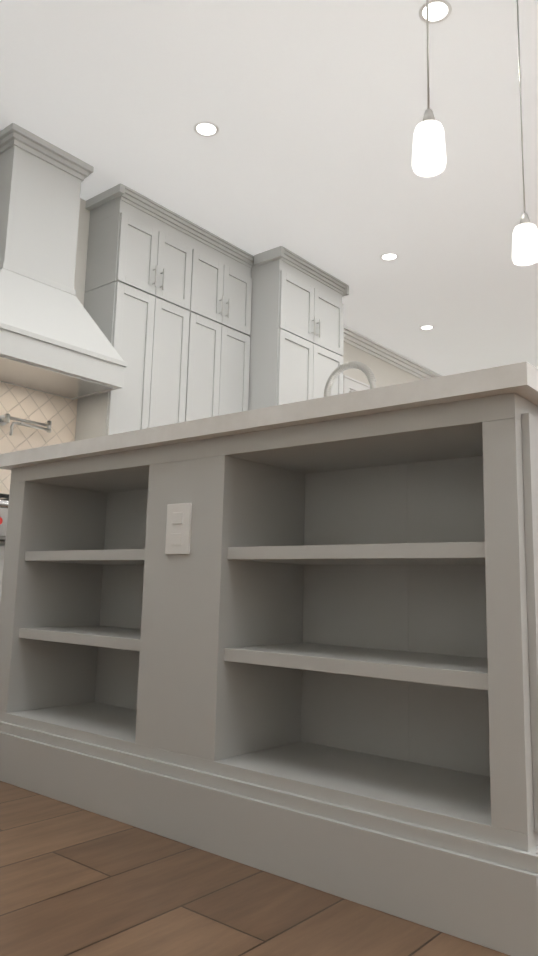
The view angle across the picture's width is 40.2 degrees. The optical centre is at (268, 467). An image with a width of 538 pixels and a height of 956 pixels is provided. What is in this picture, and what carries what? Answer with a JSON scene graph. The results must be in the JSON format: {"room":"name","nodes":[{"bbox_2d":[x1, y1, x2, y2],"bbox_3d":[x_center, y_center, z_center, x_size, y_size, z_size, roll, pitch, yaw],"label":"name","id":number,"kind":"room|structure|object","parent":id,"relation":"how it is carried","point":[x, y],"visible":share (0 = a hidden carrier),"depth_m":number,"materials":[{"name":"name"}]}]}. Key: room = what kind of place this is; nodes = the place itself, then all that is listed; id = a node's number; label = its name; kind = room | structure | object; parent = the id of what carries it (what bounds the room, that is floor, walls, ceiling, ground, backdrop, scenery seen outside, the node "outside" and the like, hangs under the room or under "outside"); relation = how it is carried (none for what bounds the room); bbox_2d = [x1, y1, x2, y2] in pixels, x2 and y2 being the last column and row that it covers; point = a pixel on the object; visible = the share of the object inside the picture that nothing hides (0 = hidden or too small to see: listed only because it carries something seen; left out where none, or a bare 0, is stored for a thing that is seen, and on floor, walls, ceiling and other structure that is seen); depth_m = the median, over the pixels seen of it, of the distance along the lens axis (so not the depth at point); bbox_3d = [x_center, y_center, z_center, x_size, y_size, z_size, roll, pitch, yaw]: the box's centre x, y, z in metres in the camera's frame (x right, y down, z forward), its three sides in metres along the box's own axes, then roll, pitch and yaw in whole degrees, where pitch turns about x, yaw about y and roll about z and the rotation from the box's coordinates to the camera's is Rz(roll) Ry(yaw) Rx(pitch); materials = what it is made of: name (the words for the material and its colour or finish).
{"room":"kitchen","nodes":[
{"label":"kitchen","id":0,"kind":"room"},
{"bbox_2d":[74,198,421,387],"bbox_3d":[3.072,-0.465,3.057,9.300,3.150,10.570,-6,-12,39],"label":"wall","id":1,"kind":"structure","parent":0,"point":[386,373],"depth_m":7.55,"materials":[{"name":"white paint"}]},
{"bbox_2d":[0,382,77,498],"bbox_3d":[-1.626,-0.153,4.397,0.012,0.868,3.746,-6,-12,39],"label":"tile backsplash","id":2,"kind":"structure","parent":1,"relation":"attached to","point":[59,412],"depth_m":4.59,"materials":[{"name":"beige tile"}]},
{"bbox_2d":[0,414,51,435],"bbox_3d":[-1.477,-0.241,4.480,0.128,0.140,0.325,-6,-12,39],"label":"pot filler","id":3,"kind":"object","parent":2,"relation":"attached to","point":[5,419],"visible":1,"depth_m":4.43,"materials":[{"name":"silver metal"}]},
{"bbox_2d":[0,123,126,399],"bbox_3d":[-1.401,-1.234,4.401,0.529,1.417,1.054,-6,-12,39],"label":"range hood","id":4,"kind":"object","parent":1,"relation":"attached to","point":[54,340],"visible":1,"depth_m":4.32,"materials":[{"name":"grey paint"}]},
{"bbox_2d":[75,267,198,440],"bbox_3d":[-0.902,-0.629,5.074,0.347,1.188,0.726,-6,-12,39],"label":"upper cabinet","id":5,"kind":"object","parent":1,"relation":"attached to","point":[167,298],"depth_m":4.91,"materials":[{"name":"grey paint"}]},
{"bbox_2d":[85,183,202,302],"bbox_3d":[-0.881,-1.475,5.212,0.347,0.654,0.726,-6,-12,39],"label":"upper cabinet","id":6,"kind":"object","parent":1,"relation":"attached to","point":[135,233],"depth_m":5.02,"materials":[{"name":"grey paint"}]},
{"bbox_2d":[195,303,250,419],"bbox_3d":[-0.521,-0.545,5.529,0.347,1.188,0.726,-6,-12,39],"label":"upper cabinet","id":7,"kind":"object","parent":1,"relation":"attached to","point":[222,381],"depth_m":5.49,"materials":[{"name":"grey paint"}]},
{"bbox_2d":[199,228,253,322],"bbox_3d":[-0.499,-1.391,5.668,0.347,0.654,0.726,-6,-12,39],"label":"upper cabinet","id":8,"kind":"object","parent":1,"relation":"attached to","point":[225,285],"depth_m":5.61,"materials":[{"name":"grey paint"}]},
{"bbox_2d":[343,375,369,393],"bbox_3d":[0.992,-0.333,7.705,0.200,1.055,0.990,-6,-12,39],"label":"window","id":9,"kind":"structure","parent":1,"relation":"in","point":[350,384],"depth_m":7.49,"materials":[{"name":"white"}]},
{"bbox_2d":[344,326,441,379],"bbox_3d":[1.574,-1.168,8.379,0.085,0.119,4.300,-6,-12,39],"label":"crown molding","id":10,"kind":"structure","parent":1,"relation":"attached to","point":[376,349],"depth_m":7.95,"materials":[{"name":"white wood"}]},
{"bbox_2d":[0,781,509,955],"bbox_3d":[3.032,1.118,2.798,9.300,0.060,10.570,-6,-12,39],"label":"floor","id":11,"kind":"structure","parent":0,"point":[76,881],"depth_m":1.28,"materials":[{"name":"brown wood"}]},
{"bbox_2d":[0,541,4,601],"bbox_3d":[-1.406,0.804,4.056,0.617,0.745,1.098,-6,-12,39],"label":"base cabinet","id":12,"kind":"object","parent":11,"relation":"on","point":[2,547],"depth_m":3.67,"materials":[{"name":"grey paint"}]},
{"bbox_2d":[0,493,8,540],"bbox_3d":[-1.333,0.302,4.087,0.680,0.250,0.950,-6,-12,39],"label":"range","id":13,"kind":"object","parent":12,"relation":"on","point":[4,503],"visible":0.02,"depth_m":3.65,"materials":[{"name":"silver metal"}]},
{"bbox_2d":[0,378,537,955],"bbox_3d":[0.800,0.595,2.883,1.620,0.890,3.170,-6,-12,39],"label":"kitchen island","id":14,"kind":"object","parent":11,"relation":"on","point":[296,642],"depth_m":1.66,"materials":[{"name":"grey paint"}]},
{"bbox_2d":[12,382,537,465],"bbox_3d":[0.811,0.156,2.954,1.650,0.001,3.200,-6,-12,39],"label":"island countertop","id":15,"kind":"structure","parent":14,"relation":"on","point":[529,384],"depth_m":1.52,"materials":[{"name":"white stone"}]},
{"bbox_2d":[324,361,375,396],"bbox_3d":[0.350,-0.163,2.983,0.266,0.534,0.129,-6,-12,39],"label":"island faucet","id":16,"kind":"object","parent":15,"relation":"on","point":[343,367],"visible":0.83,"depth_m":2.99,"materials":[{"name":"silver metal"}]},
{"bbox_2d":[248,246,348,409],"bbox_3d":[0.118,-0.064,5.962,0.704,3.148,0.950,-6,-12,39],"label":"tall cabinet","id":17,"kind":"object","parent":11,"relation":"on","point":[296,336],"visible":0.38,"depth_m":5.78,"materials":[{"name":"grey paint"}]},
{"bbox_2d":[0,0,537,375],"bbox_3d":[3.112,-2.058,3.317,9.300,0.080,10.570,-6,-12,39],"label":"ceiling","id":18,"kind":"structure","parent":0,"point":[313,110],"depth_m":4.24,"materials":[{"name":"white paint"}]},
{"bbox_2d":[193,121,218,136],"bbox_3d":[-0.362,-1.949,4.241,0.150,0.006,0.150,-6,-12,39],"label":"recessed light","id":19,"kind":"object","parent":18,"relation":"in","point":[206,129],"visible":1,"depth_m":4.24,"materials":[{"name":"white"}]},
{"bbox_2d":[380,253,398,260],"bbox_3d":[0.950,-1.661,5.803,0.150,0.006,0.150,-6,-12,39],"label":"recessed light","id":20,"kind":"object","parent":18,"relation":"in","point":[389,256],"visible":1,"depth_m":5.80,"materials":[{"name":"white"}]},
{"bbox_2d":[419,325,433,329],"bbox_3d":[1.575,-1.395,7.339,0.150,0.006,0.150,-6,-12,39],"label":"recessed light","id":21,"kind":"object","parent":18,"relation":"in","point":[426,327],"visible":1,"depth_m":7.34,"materials":[{"name":"white"}]},
{"bbox_2d":[412,0,446,176],"bbox_3d":[0.525,-1.580,2.440,0.120,1.274,0.120,-6,-12,39],"label":"pendant light","id":22,"kind":"object","parent":18,"relation":"hanging from","point":[429,155],"visible":1,"depth_m":2.32,"materials":[{"name":"white glass"}]},
{"bbox_2d":[418,0,451,23],"bbox_3d":[0.755,-2.069,3.339,0.150,0.006,0.150,-6,-12,39],"label":"recessed light","id":23,"kind":"object","parent":18,"relation":"in","point":[440,11],"visible":0.92,"depth_m":3.34,"materials":[{"name":"white"}]},
{"bbox_2d":[512,0,537,265],"bbox_3d":[1.053,-1.464,3.069,0.120,1.274,0.120,-6,-12,39],"label":"pendant light","id":24,"kind":"object","parent":18,"relation":"hanging from","point":[525,244],"visible":1,"depth_m":2.96,"materials":[{"name":"white glass"}]}
]}

